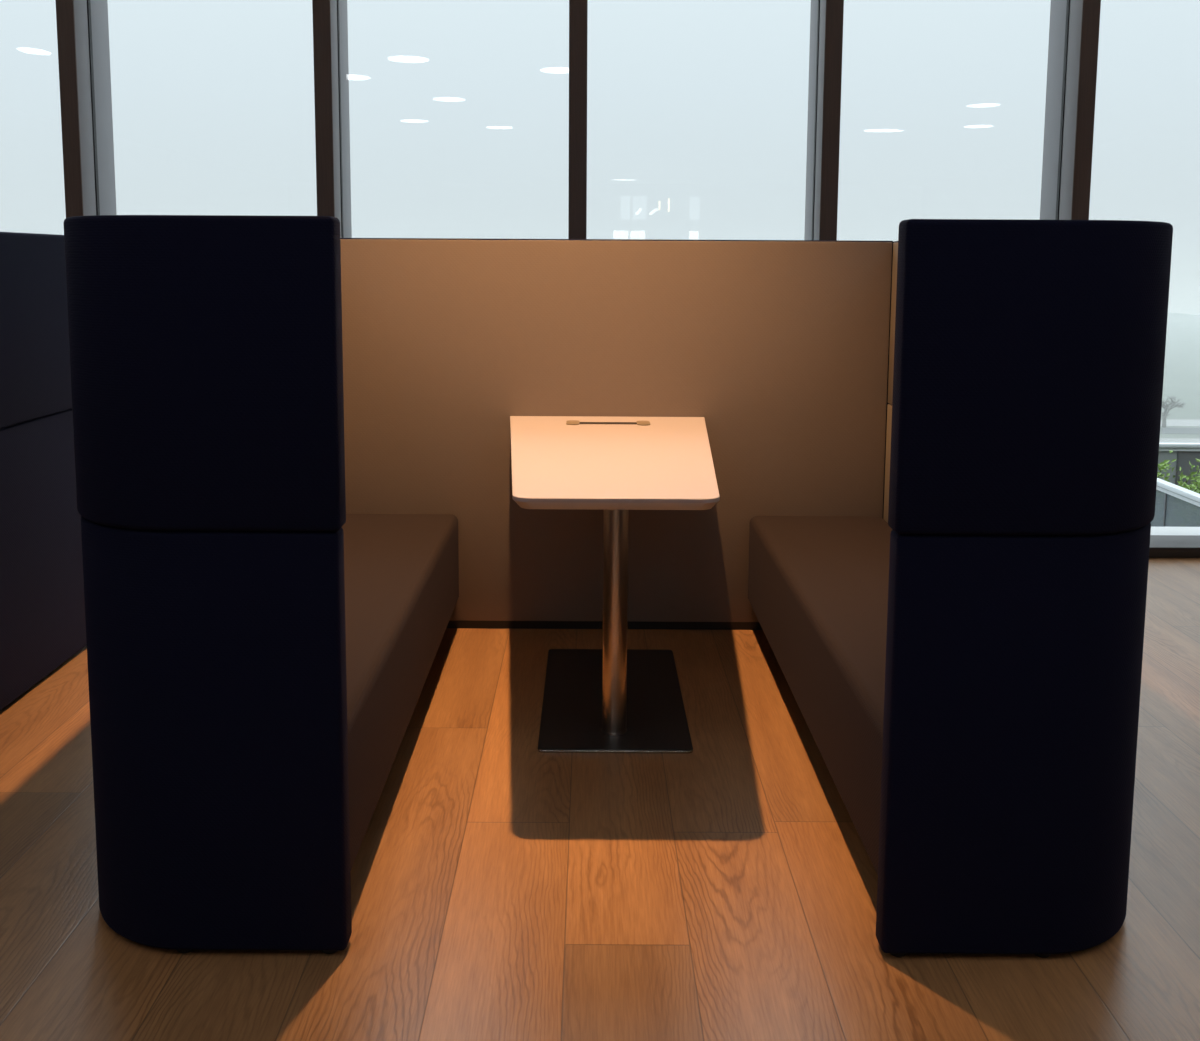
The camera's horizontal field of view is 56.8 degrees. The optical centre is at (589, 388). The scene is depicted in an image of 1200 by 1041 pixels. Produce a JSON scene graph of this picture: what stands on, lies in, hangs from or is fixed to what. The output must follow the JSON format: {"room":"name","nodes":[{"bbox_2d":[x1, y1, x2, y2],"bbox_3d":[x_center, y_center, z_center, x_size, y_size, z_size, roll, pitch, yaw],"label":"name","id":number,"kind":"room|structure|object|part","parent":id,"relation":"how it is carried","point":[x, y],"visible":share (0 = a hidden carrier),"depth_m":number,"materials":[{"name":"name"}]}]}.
{"room":"office lounge","nodes":[
{"label":"office lounge","id":0,"kind":"room"},
{"bbox_2d":[0,558,1199,1040],"bbox_3d":[0.486,2.756,-12.805,23.000,0.001,35.930,0,7,0],"label":"floor","id":1,"kind":"structure","parent":0,"point":[503,888],"depth_m":2.24,"materials":[{"name":"brown wood"}]},
{"bbox_2d":[0,232,86,710],"bbox_3d":[-1.924,0.262,2.922,0.547,1.356,1.925,0,7,0],"label":"sofa","id":2,"kind":"object","parent":1,"relation":"on","point":[43,622],"visible":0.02,"depth_m":3.31,"materials":[{"name":"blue fabric"}]},
{"bbox_2d":[63,215,458,953],"bbox_3d":[-0.714,0.268,2.922,0.547,1.356,1.925,0,7,0],"label":"sofa","id":3,"kind":"object","parent":1,"relation":"on","point":[261,651],"visible":1,"depth_m":1.98,"materials":[{"name":"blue fabric"}]},
{"bbox_2d":[342,513,458,870],"bbox_3d":[-0.686,0.671,2.965,0.466,0.290,1.786,0,7,0],"label":"seat cushion","id":4,"kind":"object","parent":3,"relation":"on","point":[401,571],"depth_m":2.83,"materials":[{"name":"brown fabric"}]},
{"bbox_2d":[510,416,719,753],"bbox_3d":[0.057,0.543,3.184,0.664,0.758,1.323,0,7,0],"label":"table","id":5,"kind":"object","parent":1,"relation":"on","point":[614,698],"visible":1,"depth_m":3.00,"materials":[{"name":"white laminate"}]},
{"bbox_3d":[0.067,0.904,3.288,0.408,0.002,0.761,0,7,0],"label":"plate","id":6,"kind":"part","parent":5,"relation":"part of","materials":[{"name":"metal"}]},
{"bbox_2d":[340,238,893,629],"bbox_3d":[0.049,0.166,3.844,1.954,1.357,0.068,0,7,0],"label":"screen","id":7,"kind":"object","parent":1,"relation":"on","point":[781,347],"visible":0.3,"depth_m":3.79,"materials":[{"name":"beige fabric"}]},
{"bbox_2d":[748,219,1172,957],"bbox_3d":[0.811,0.276,2.922,0.547,1.356,1.925,0,7,0],"label":"sofa","id":8,"kind":"object","parent":1,"relation":"on","point":[962,663],"visible":1,"depth_m":1.99,"materials":[{"name":"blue fabric"}]},
{"bbox_2d":[748,516,892,874],"bbox_3d":[0.779,0.678,2.965,0.466,0.290,1.786,0,7,0],"label":"seat cushion","id":9,"kind":"object","parent":8,"relation":"on","point":[818,585],"depth_m":2.82,"materials":[{"name":"brown fabric"}]},
{"bbox_2d":[1149,535,1199,557],"bbox_3d":[0.496,0.696,4.989,23.000,0.048,0.224,0,7,0],"label":"baseboard","id":10,"kind":"structure","parent":1,"relation":"on","point":[1161,546],"depth_m":4.89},
{"bbox_2d":[55,0,116,217],"bbox_3d":[-2.183,-1.361,4.806,0.078,4.050,0.343,0,7,0],"label":"window mullion","id":11,"kind":"structure","parent":10,"relation":"on","point":[82,25],"depth_m":4.73,"materials":[{"name":"paint"}]},
{"bbox_2d":[312,0,351,237],"bbox_3d":[-1.117,-1.356,4.806,0.078,4.050,0.343,0,7,0],"label":"window mullion","id":12,"kind":"structure","parent":10,"relation":"on","point":[330,17],"depth_m":4.70,"materials":[{"name":"paint"}]},
{"bbox_2d":[568,0,587,238],"bbox_3d":[-0.051,-1.350,4.806,0.078,4.050,0.343,0,7,0],"label":"window mullion","id":13,"kind":"structure","parent":10,"relation":"on","point":[578,9],"depth_m":4.66,"materials":[{"name":"paint"}]},
{"bbox_2d":[804,0,843,239],"bbox_3d":[1.015,-1.345,4.806,0.078,4.050,0.343,0,7,0],"label":"window mullion","id":14,"kind":"structure","parent":10,"relation":"on","point":[826,16],"depth_m":4.70,"materials":[{"name":"paint"}]},
{"bbox_2d":[1040,0,1100,219],"bbox_3d":[2.081,-1.339,4.806,0.078,4.050,0.343,0,7,0],"label":"window mullion","id":15,"kind":"structure","parent":10,"relation":"on","point":[1074,25],"depth_m":4.72,"materials":[{"name":"paint"}]},
{"bbox_3d":[0.485,2.903,-12.758,23.000,0.298,35.990,0,7,0],"label":"floor slab","id":16,"kind":"structure","parent":0,"visible":0},
{"bbox_2d":[1150,527,1199,534],"bbox_3d":[0.496,0.802,5.241,23.000,0.280,0.248,0,7,0],"label":"trim ledge","id":17,"kind":"object","parent":16,"relation":"attached to","point":[1154,530],"depth_m":5.25,"materials":[{"name":"white metal"}]},
{"label":"outside","id":18,"kind":"structure","parent":0,"visible":0},
{"bbox_2d":[1160,312,1199,437],"bbox_3d":[40.045,-8.425,220.447,320.000,0.400,400.000,0,7,0],"label":"ground","id":19,"kind":"structure","parent":18,"point":[1182,350],"depth_m":175.76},
{"bbox_2d":[1161,394,1185,426],"bbox_3d":[57.841,2.181,111.750,4.220,3.423,4.325,0,7,0],"label":"tree","id":20,"kind":"object","parent":19,"relation":"on","point":[1164,415],"visible":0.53,"depth_m":111.41,"materials":[{"name":"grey plant"}]},
{"bbox_2d":[1159,438,1199,442],"bbox_3d":[39.975,4.854,102.492,320.000,0.030,4.600,0,7,0],"label":"path","id":21,"kind":"structure","parent":19,"relation":"on","point":[1162,440],"depth_m":103.50,"materials":[{"name":"grey concrete"}]},
{"bbox_2d":[1160,419,1199,426],"bbox_3d":[39.983,3.410,115.110,320.000,0.030,5.000,0,7,0],"label":"pavement","id":22,"kind":"structure","parent":19,"relation":"on","point":[1169,422],"depth_m":114.65,"materials":[{"name":"white concrete"}]},
{"bbox_2d":[1160,428,1199,433],"bbox_3d":[39.979,4.035,109.696,320.000,0.020,3.900,0,7,0],"label":"road","id":23,"kind":"structure","parent":19,"relation":"on","point":[1162,430],"depth_m":109.50,"materials":[{"name":"grey asphalt"}]},
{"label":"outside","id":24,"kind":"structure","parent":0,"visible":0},
{"bbox_3d":[5.490,1.853,9.391,33.000,0.300,7.755,0,7,0],"label":"terrace","id":25,"kind":"object","parent":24,"visible":0},
{"bbox_2d":[1151,478,1199,526],"bbox_3d":[3.993,1.278,7.617,0.100,1.230,4.250,0,7,0],"label":"glass balustrade","id":26,"kind":"object","parent":25,"relation":"on","point":[1175,505],"visible":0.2,"depth_m":7.56,"materials":[{"name":"grey"}]},
{"bbox_3d":[3.994,1.179,8.310,0.016,1.070,1.134,0,7,0],"label":"infill panel","id":27,"kind":"part","parent":26,"relation":"part of","materials":[{"name":"clear glass"}]},
{"bbox_3d":[3.994,1.234,7.738,0.028,1.050,0.014,0,7,0],"label":"post","id":28,"kind":"part","parent":26,"relation":"part of","materials":[{"name":"grey metal"}]},
{"bbox_3d":[3.997,0.685,7.549,0.070,0.035,4.250,0,7,0],"label":"handrail","id":29,"kind":"part","parent":26,"relation":"part of","materials":[{"name":"grey metal"}]},
{"bbox_3d":[3.993,1.310,7.168,0.016,1.070,1.134,0,7,0],"label":"infill panel","id":30,"kind":"part","parent":26,"relation":"part of","materials":[{"name":"clear glass"}]},
{"bbox_2d":[1157,443,1199,493],"bbox_3d":[8.024,1.077,9.781,7.940,1.180,0.100,0,7,0],"label":"balustrade","id":31,"kind":"object","parent":25,"relation":"on","point":[1183,453],"visible":0.08,"depth_m":9.72,"materials":[{"name":"grey metal"}]},
{"bbox_3d":[5.045,1.041,9.779,0.184,1.020,0.016,0,7,0],"label":"infill panel","id":32,"kind":"part","parent":31,"relation":"part of","materials":[{"name":"clear glass"}]},
{"bbox_3d":[5.145,1.032,9.778,0.014,1.000,0.028,0,7,0],"label":"post","id":33,"kind":"part","parent":31,"relation":"part of","materials":[{"name":"grey metal"}]},
{"bbox_3d":[8.027,0.508,9.716,7.940,0.035,0.070,0,7,0],"label":"handrail","id":34,"kind":"part","parent":31,"relation":"part of","materials":[{"name":"grey metal"}]},
{"bbox_3d":[5.345,1.043,9.779,0.384,1.020,0.016,0,7,0],"label":"infill panel","id":35,"kind":"part","parent":31,"relation":"part of","materials":[{"name":"clear glass"}]},
{"bbox_3d":[7.967,1.569,8.906,7.650,0.399,1.550,0,7,0],"label":"planter bed","id":36,"kind":"object","parent":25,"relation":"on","visible":0},
{"bbox_2d":[1157,460,1170,479],"bbox_3d":[4.526,0.945,9.126,0.428,0.748,0.505,3,7,21],"label":"shrub","id":37,"kind":"object","parent":36,"relation":"on","point":[1160,467],"visible":0.03,"depth_m":9.05,"materials":[{"name":"green plant"}]},
{"bbox_2d":[1159,450,1199,492],"bbox_3d":[5.085,0.905,8.813,1.279,0.911,1.325,6,9,41],"label":"shrub","id":38,"kind":"object","parent":36,"relation":"on","point":[1193,486],"visible":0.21,"depth_m":8.96,"materials":[{"name":"green plant"}]}
]}

